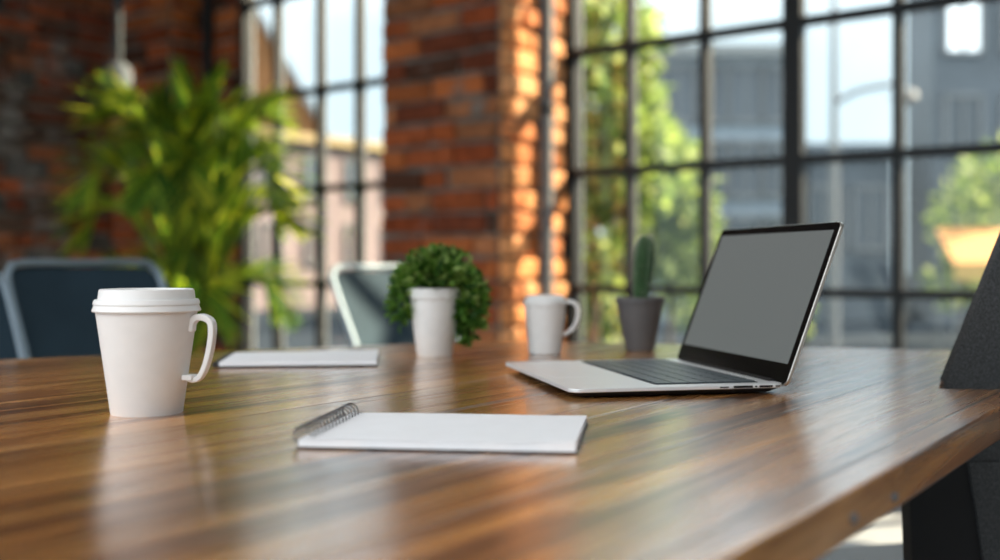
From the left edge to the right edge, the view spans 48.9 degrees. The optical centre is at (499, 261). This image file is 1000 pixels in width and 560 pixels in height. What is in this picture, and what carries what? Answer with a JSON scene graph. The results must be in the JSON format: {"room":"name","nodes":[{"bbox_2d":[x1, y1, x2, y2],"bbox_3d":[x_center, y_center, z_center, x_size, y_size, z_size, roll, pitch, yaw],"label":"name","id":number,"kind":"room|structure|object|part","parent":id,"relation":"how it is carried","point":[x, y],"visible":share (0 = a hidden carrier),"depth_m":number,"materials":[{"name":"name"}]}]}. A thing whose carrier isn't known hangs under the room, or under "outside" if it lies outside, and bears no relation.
{"room":"office meeting room","nodes":[
{"label":"office meeting room","id":0,"kind":"room"},
{"bbox_2d":[0,0,113,275],"bbox_3d":[-4.521,-0.945,4.817,0.346,3.700,6.600,0,0,38],"label":"wall","id":1,"kind":"structure","parent":0,"point":[47,47],"depth_m":6.78,"materials":[{"name":"brick"}]},
{"bbox_2d":[109,0,201,351],"bbox_3d":[-2.187,-0.945,7.003,0.654,3.700,0.275,0,0,38],"label":"wall","id":2,"kind":"structure","parent":0,"point":[153,31],"depth_m":6.87,"materials":[{"name":"brick"}]},
{"bbox_2d":[200,0,565,350],"bbox_3d":[1.040,-0.945,4.687,8.650,3.700,0.128,0,0,38],"label":"wall","id":3,"kind":"structure","parent":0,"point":[225,12],"depth_m":6.74,"materials":[{"name":"brick"}]},
{"bbox_2d":[202,0,212,351],"bbox_3d":[-1.817,-0.945,6.837,0.080,3.700,0.080,0,0,0],"label":"conduit","id":4,"kind":"object","parent":3,"relation":"attached to","point":[207,5],"visible":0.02,"depth_m":6.81,"materials":[{"name":"black metal"}]},
{"bbox_2d":[239,0,383,349],"bbox_3d":[-0.989,-0.740,6.289,1.460,2.810,0.092,0,0,38],"label":"window","id":5,"kind":"structure","parent":3,"relation":"attached to","point":[360,83],"depth_m":6.29,"materials":[{"name":"black metal"}]},
{"bbox_3d":[-0.996,-0.740,6.280,1.460,2.810,0.070,0,0,38],"label":"frame","id":6,"kind":"part","parent":5,"relation":"part of","materials":[{"name":"black metal"}]},
{"bbox_2d":[566,0,999,348],"bbox_3d":[1.645,-0.740,4.219,3.320,2.810,0.092,0,0,38],"label":"window","id":7,"kind":"structure","parent":3,"relation":"attached to","point":[794,21],"depth_m":4.67,"materials":[{"name":"black metal"}]},
{"bbox_3d":[1.638,-0.740,4.210,3.320,2.810,0.070,0,0,38],"label":"frame","id":8,"kind":"part","parent":7,"relation":"part of","materials":[{"name":"black metal"}]},
{"bbox_2d":[381,0,567,341],"bbox_3d":[-0.135,-0.945,5.224,0.776,3.700,0.538,0,0,38],"label":"wall pillar","id":9,"kind":"structure","parent":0,"point":[460,158],"depth_m":4.97,"materials":[{"name":"brick"}]},
{"bbox_2d":[539,0,554,294],"bbox_3d":[0.213,-0.945,5.038,0.076,3.700,0.076,0,0,0],"label":"conduit","id":10,"kind":"object","parent":9,"relation":"attached to","point":[546,108],"visible":0.49,"depth_m":5.01,"materials":[{"name":"grey metal"}]},
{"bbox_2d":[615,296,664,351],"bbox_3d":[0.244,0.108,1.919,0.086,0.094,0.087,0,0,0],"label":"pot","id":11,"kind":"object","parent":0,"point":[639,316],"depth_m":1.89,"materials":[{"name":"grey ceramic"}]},
{"bbox_2d":[839,505,902,546],"bbox_3d":[-1.485,0.965,1.475,8.650,0.120,8.300,0,0,38],"label":"floor","id":12,"kind":"structure","parent":0,"point":[888,529],"depth_m":3.67,"materials":[{"name":"concrete"}]},
{"bbox_2d":[0,274,26,359],"bbox_3d":[-1.109,0.458,2.295,0.686,0.896,0.454,0,0,42],"label":"shell chair","id":13,"kind":"object","parent":12,"relation":"on","point":[12,346],"visible":0.25,"depth_m":2.59,"materials":[{"name":"plastic"}]},
{"bbox_3d":[-1.266,0.227,2.437,0.249,0.390,0.401,0,0,42],"label":"backrest","id":14,"kind":"part","parent":13,"relation":"part of","materials":[{"name":"plastic"}]},
{"bbox_2d":[3,259,166,358],"bbox_3d":[-0.845,0.449,2.641,0.700,0.914,0.463,0,0,42],"label":"shell chair","id":15,"kind":"object","parent":12,"relation":"on","point":[54,305],"visible":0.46,"depth_m":2.77,"materials":[{"name":"plastic"}]},
{"bbox_2d":[43,54,331,351],"bbox_3d":[-1.634,-0.062,5.730,1.456,1.934,1.430,0,0,-17],"label":"potted palm","id":16,"kind":"object","parent":12,"relation":"on","point":[180,194],"visible":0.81,"depth_m":5.56,"materials":[{"name":"plant"}]},
{"bbox_2d":[329,264,460,345],"bbox_3d":[-0.125,0.456,3.094,0.690,0.901,0.456,0,0,42],"label":"shell chair","id":17,"kind":"object","parent":12,"relation":"on","point":[359,296],"visible":0.28,"depth_m":3.20,"materials":[{"name":"plastic"}]},
{"bbox_2d":[0,341,999,559],"bbox_3d":[-0.585,0.530,0.937,1.987,0.750,3.220,0,0,35],"label":"conference table","id":18,"kind":"object","parent":12,"relation":"on","point":[799,469],"visible":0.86,"depth_m":0.83,"materials":[{"name":"brown wood"}]},
{"bbox_2d":[91,288,216,416],"bbox_3d":[-0.362,0.091,1.133,0.111,0.128,0.108,0,0,-35],"label":"coffee cup","id":19,"kind":"object","parent":18,"relation":"on","point":[146,335],"visible":1,"depth_m":1.10,"materials":[{"name":"white plastic"}]},
{"bbox_2d":[212,350,378,367],"bbox_3d":[-0.311,0.150,1.719,0.242,0.009,0.206,0,0,-6],"label":"notepad","id":20,"kind":"object","parent":18,"relation":"on","point":[353,358],"visible":1,"depth_m":1.65,"materials":[{"name":"white paper"}]},
{"bbox_2d":[383,242,493,356],"bbox_3d":[-0.102,0.061,1.822,0.188,0.188,0.160,0,0,0],"label":"potted plant","id":21,"kind":"object","parent":18,"relation":"on","point":[442,291],"visible":1,"depth_m":1.79,"materials":[{"name":"green plant"}]},
{"bbox_3d":[-0.109,0.099,1.823,0.091,0.112,0.091,0,0,0],"label":"pot","id":22,"kind":"part","parent":21,"relation":"part of","materials":[{"name":"white ceramic"}]},
{"bbox_2d":[293,403,587,453],"bbox_3d":[-0.046,0.145,0.982,0.241,0.018,0.167,0,0,7],"label":"spiral notebook","id":23,"kind":"object","parent":18,"relation":"on","point":[504,433],"visible":1,"depth_m":0.94,"materials":[{"name":"white paper"}]},
{"bbox_2d":[523,295,579,354],"bbox_3d":[0.081,0.105,1.864,0.085,0.099,0.074,0,0,-37],"label":"coffee cup","id":24,"kind":"object","parent":18,"relation":"on","point":[544,314],"visible":1,"depth_m":1.83,"materials":[{"name":"white ceramic"}]},
{"bbox_3d":[0.076,0.065,1.861,0.073,0.019,0.073,0,0,0],"label":"lid","id":25,"kind":"part","parent":24,"relation":"part of","materials":[{"name":"white plastic"}]},
{"bbox_3d":[0.117,0.095,1.861,0.036,0.064,0.007,0,0,0],"label":"handle","id":26,"kind":"part","parent":24,"relation":"part of","materials":[{"name":"white ceramic"}]},
{"bbox_2d":[615,234,664,351],"bbox_3d":[0.244,0.052,1.919,0.087,0.205,0.086,0,0,0],"label":"potted cactus","id":27,"kind":"object","parent":18,"relation":"on","point":[640,313],"visible":1,"depth_m":1.90,"materials":[{"name":"grey ceramic"}]},
{"bbox_3d":[0.251,0.012,1.919,0.037,0.116,0.035,0,0,0],"label":"cactus stem","id":28,"kind":"part","parent":27,"relation":"part of","materials":[{"name":"green plant"}]},
{"bbox_2d":[506,222,843,396],"bbox_3d":[0.208,0.053,1.443,0.340,0.204,0.347,0,0,-12],"label":"laptop","id":29,"kind":"object","parent":18,"relation":"on","point":[750,321],"visible":1,"depth_m":1.41,"materials":[{"name":"silver metal"}]},
{"bbox_2d":[581,361,755,384],"bbox_3d":[0.211,0.143,1.444,0.130,0.001,0.307,0,0,-12],"label":"keyboard","id":30,"kind":"object","parent":29,"relation":"on","point":[641,372],"depth_m":1.40,"materials":[{"name":"black plastic"}]},
{"bbox_3d":[0.337,0.049,1.471,0.077,0.196,0.347,0,0,-12],"label":"lid","id":31,"kind":"part","parent":29,"relation":"part of","materials":[{"name":"silver metal"}]},
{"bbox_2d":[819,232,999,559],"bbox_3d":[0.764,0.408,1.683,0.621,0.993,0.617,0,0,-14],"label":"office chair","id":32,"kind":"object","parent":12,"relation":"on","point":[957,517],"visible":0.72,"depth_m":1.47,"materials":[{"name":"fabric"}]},
{"bbox_3d":[0.751,0.510,1.690,0.600,0.040,0.500,0,0,-14],"label":"seat","id":33,"kind":"part","parent":32,"relation":"part of","materials":[{"name":"grey fabric"}]},
{"bbox_3d":[0.783,0.107,1.464,0.460,0.370,0.161,0,0,-14],"label":"backrest","id":34,"kind":"part","parent":32,"relation":"part of","materials":[{"name":"fabric"}]},
{"bbox_3d":[-0.589,-2.870,2.615,10.138,0.150,9.591,0,0,0],"label":"ceiling","id":35,"kind":"structure","parent":0,"visible":0},
{"bbox_2d":[102,0,133,90],"bbox_3d":[-2.205,-1.899,6.350,0.176,1.792,0.176,0,0,0],"label":"pendant lamp","id":36,"kind":"object","parent":35,"relation":"hanging from","point":[120,70],"visible":0.84,"depth_m":6.33,"materials":[{"name":"grey"}]},
{"bbox_3d":[-2.205,-1.969,6.350,0.044,1.652,0.044,0,0,0],"label":"rod","id":37,"kind":"part","parent":36,"relation":"part of","materials":[{"name":"grey metal"}]},
{"bbox_3d":[-2.205,-1.078,6.350,0.176,0.150,0.176,0,0,0],"label":"lamp shade","id":38,"kind":"part","parent":36,"relation":"part of","materials":[{"name":"grey"}]},
{"label":"outside","id":39,"kind":"structure","parent":0,"visible":0},
{"bbox_2d":[255,274,960,350],"bbox_3d":[32.167,1.125,37.602,126.192,0.160,126.142,0,0,0],"label":"ground","id":40,"kind":"structure","parent":39,"point":[852,334],"depth_m":15.85,"materials":[{"name":"grey concrete"}]},
{"bbox_2d":[255,8,328,135],"bbox_3d":[-10.019,-4.605,37.913,7.000,11.300,6.600,0,0,-20],"label":"gabled house","id":41,"kind":"structure","parent":40,"relation":"on","point":[263,34],"depth_m":35.64,"materials":[{"name":"beige paint"}]},
{"bbox_2d":[255,127,383,310],"bbox_3d":[-4.209,-0.920,28.237,4.200,3.930,9.200,0,0,37],"label":"building","id":42,"kind":"structure","parent":40,"relation":"on","point":[340,151],"depth_m":25.43,"materials":[{"name":"grey"}]},
{"bbox_3d":[-5.003,-0.417,24.006,0.040,0.840,0.440,0,0,37],"label":"pane","id":43,"kind":"part","parent":42,"relation":"part of","materials":[{"name":"grey glass"}]},
{"bbox_3d":[-4.230,-1.942,25.033,0.040,0.840,0.440,0,0,37],"label":"pane","id":44,"kind":"part","parent":42,"relation":"part of","materials":[{"name":"grey"}]},
{"bbox_3d":[-4.230,-0.417,25.033,0.040,0.840,0.440,0,0,37],"label":"pane","id":45,"kind":"part","parent":42,"relation":"part of","materials":[{"name":"grey glass"}]},
{"bbox_3d":[-4.209,-2.785,28.237,4.200,0.200,9.200,0,0,37],"label":"cornice","id":46,"kind":"part","parent":42,"relation":"part of","materials":[{"name":"brown"}]},
{"bbox_3d":[-3.456,-1.942,26.060,0.040,0.840,0.440,0,0,37],"label":"pane","id":47,"kind":"part","parent":42,"relation":"part of","materials":[{"name":"grey glass"}]},
{"bbox_3d":[-3.456,-0.417,26.060,0.040,0.840,0.440,0,0,37],"label":"pane","id":48,"kind":"part","parent":42,"relation":"part of","materials":[{"name":"grey glass"}]},
{"bbox_2d":[583,262,623,342],"bbox_3d":[1.026,0.432,12.479,1.361,1.238,1.140,0,0,27],"label":"shrub","id":49,"kind":"object","parent":40,"relation":"on","point":[607,307],"visible":0.22,"depth_m":12.33,"materials":[{"name":"green plant"}]},
{"bbox_2d":[583,0,680,342],"bbox_3d":[0.778,-1.011,9.865,1.731,4.116,1.537,0,0,0],"label":"tree","id":50,"kind":"object","parent":40,"relation":"on","point":[603,75],"visible":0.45,"depth_m":9.52,"materials":[{"name":"green plant"}]},
{"bbox_2d":[606,106,726,343],"bbox_3d":[1.750,-0.440,12.229,1.676,2.976,1.350,0,0,0],"label":"tree","id":51,"kind":"object","parent":40,"relation":"on","point":[675,229],"visible":0.34,"depth_m":11.96,"materials":[{"name":"green plant"}]},
{"bbox_2d":[655,268,697,330],"bbox_3d":[2.458,0.520,13.294,1.160,1.062,1.014,0,0,0],"label":"shrub","id":52,"kind":"object","parent":40,"relation":"on","point":[686,316],"visible":0.09,"depth_m":13.31,"materials":[{"name":"green plant"}]},
{"bbox_2d":[605,43,781,322],"bbox_3d":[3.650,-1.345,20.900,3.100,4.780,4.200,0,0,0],"label":"office building","id":53,"kind":"structure","parent":40,"relation":"on","point":[746,77],"depth_m":18.97,"materials":[{"name":"grey"}]},
{"bbox_3d":[3.070,-2.905,18.988,0.490,0.890,0.040,0,0,0],"label":"pane","id":54,"kind":"part","parent":53,"relation":"part of","materials":[{"name":"glass"}]},
{"bbox_3d":[3.650,-2.905,18.988,0.490,0.890,0.040,0,0,0],"label":"pane","id":55,"kind":"part","parent":53,"relation":"part of","materials":[{"name":"glass"}]},
{"bbox_3d":[3.650,-1.605,18.988,0.490,0.890,0.040,0,0,0],"label":"pane","id":56,"kind":"part","parent":53,"relation":"part of","materials":[{"name":"glass"}]},
{"bbox_3d":[3.650,-3.635,20.900,3.100,0.200,4.200,0,0,0],"label":"cornice","id":57,"kind":"part","parent":53,"relation":"part of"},
{"bbox_3d":[3.650,-0.305,18.988,0.490,0.890,0.040,0,0,0],"label":"pane","id":58,"kind":"part","parent":53,"relation":"part of","materials":[{"name":"glass"}]},
{"bbox_3d":[4.230,-2.905,18.988,0.490,0.890,0.040,0,0,0],"label":"pane","id":59,"kind":"part","parent":53,"relation":"part of","materials":[{"name":"glass"}]},
{"bbox_3d":[4.230,-1.605,18.988,0.490,0.890,0.040,0,0,0],"label":"pane","id":60,"kind":"part","parent":53,"relation":"part of","materials":[{"name":"grey glass"}]},
{"bbox_3d":[4.230,-0.305,18.988,0.490,0.890,0.040,0,0,0],"label":"pane","id":61,"kind":"part","parent":53,"relation":"part of","materials":[{"name":"grey glass"}]},
{"bbox_3d":[4.810,-2.905,18.988,0.490,0.890,0.040,0,0,0],"label":"pane","id":62,"kind":"part","parent":53,"relation":"part of","materials":[{"name":"glass"}]},
{"bbox_3d":[4.810,-1.605,18.988,0.490,0.890,0.040,0,0,0],"label":"pane","id":63,"kind":"part","parent":53,"relation":"part of","materials":[{"name":"grey glass"}]},
{"bbox_3d":[4.810,-0.305,18.988,0.490,0.890,0.040,0,0,0],"label":"pane","id":64,"kind":"part","parent":53,"relation":"part of","materials":[{"name":"grey glass"}]},
{"bbox_2d":[806,306,817,336],"bbox_3d":[3.641,0.654,14.584,1.137,0.973,0.952,0,0,0],"label":"shrub","id":65,"kind":"object","parent":40,"relation":"on","point":[810,330],"visible":0.02,"depth_m":14.59,"materials":[{"name":"green plant"}]},
{"bbox_2d":[829,163,838,221],"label":"street lamp","id":66,"kind":"object","parent":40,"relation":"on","point":[834,202],"depth_m":12.46,"materials":[{"name":"grey metal"}]},
{"bbox_3d":[3.796,-1.055,12.500,0.118,4.200,0.118,0,0,0],"label":"post","id":67,"kind":"part","parent":66,"relation":"part of","materials":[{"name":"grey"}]},
{"bbox_2d":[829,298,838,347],"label":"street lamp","id":68,"kind":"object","parent":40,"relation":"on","point":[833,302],"depth_m":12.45,"materials":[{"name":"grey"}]},
{"bbox_2d":[806,143,891,320],"bbox_3d":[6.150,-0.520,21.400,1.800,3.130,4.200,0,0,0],"label":"building","id":69,"kind":"structure","parent":40,"relation":"on","point":[864,187],"depth_m":19.50,"materials":[{"name":"stone"}]},
{"bbox_3d":[5.750,-0.780,19.488,0.540,1.040,0.040,0,0,0],"label":"pane","id":70,"kind":"part","parent":69,"relation":"part of","materials":[{"name":"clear glass"}]},
{"bbox_3d":[6.150,-1.985,21.400,1.800,0.200,4.200,0,0,0],"label":"cornice","id":71,"kind":"part","parent":69,"relation":"part of","materials":[{"name":"stone"}]},
{"bbox_3d":[6.550,-0.780,19.488,0.540,1.040,0.040,0,0,0],"label":"pane","id":72,"kind":"part","parent":69,"relation":"part of","materials":[{"name":"clear glass"}]},
{"bbox_2d":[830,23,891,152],"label":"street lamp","id":73,"kind":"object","parent":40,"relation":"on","point":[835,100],"depth_m":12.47,"materials":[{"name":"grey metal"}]},
{"bbox_3d":[4.165,-1.922,12.500,0.772,0.295,0.070,0,0,0],"label":"arm","id":74,"kind":"part","parent":73,"relation":"part of","materials":[{"name":"grey metal"}]},
{"bbox_2d":[905,88,917,104],"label":"street lamp","id":75,"kind":"object","parent":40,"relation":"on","point":[911,95],"depth_m":12.38,"materials":[{"name":"grey"}]},
{"bbox_2d":[907,0,999,322],"bbox_3d":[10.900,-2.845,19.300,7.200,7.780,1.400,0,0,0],"label":"building","id":76,"kind":"structure","parent":40,"relation":"on","point":[953,53],"depth_m":18.80,"materials":[{"name":"stone"}]},
{"bbox_3d":[7.900,-4.043,18.788,0.560,0.890,0.040,0,0,0],"label":"pane","id":77,"kind":"part","parent":76,"relation":"part of","materials":[{"name":"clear glass"}]},
{"bbox_3d":[7.900,-2.368,18.788,0.560,0.890,0.040,0,0,0],"label":"pane","id":78,"kind":"part","parent":76,"relation":"part of","materials":[{"name":"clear glass"}]},
{"bbox_3d":[7.900,-0.693,18.788,0.560,0.890,0.040,0,0,0],"label":"pane","id":79,"kind":"part","parent":76,"relation":"part of","materials":[{"name":"glass"}]},
{"bbox_2d":[918,137,999,325],"bbox_3d":[6.160,-0.319,14.050,1.613,2.734,1.282,0,0,0],"label":"tree","id":80,"kind":"object","parent":40,"relation":"on","point":[986,201],"visible":0.61,"depth_m":13.98,"materials":[{"name":"green plant"}]},
{"bbox_2d":[936,228,999,346],"bbox_3d":[5.973,0.315,13.166,1.250,1.460,0.720,0,0,5],"label":"awning","id":81,"kind":"object","parent":40,"relation":"on","point":[969,249],"visible":0.75,"depth_m":13.17,"materials":[{"name":"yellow fabric"}]},
{"bbox_3d":[5.409,0.345,13.547,0.037,1.400,0.037,0,0,27],"label":"post","id":82,"kind":"part","parent":81,"relation":"part of","materials":[{"name":"grey"}]},
{"bbox_3d":[5.353,0.530,12.909,0.037,1.030,0.037,0,0,28],"label":"post","id":83,"kind":"part","parent":81,"relation":"part of","materials":[{"name":"grey metal"}]}
]}

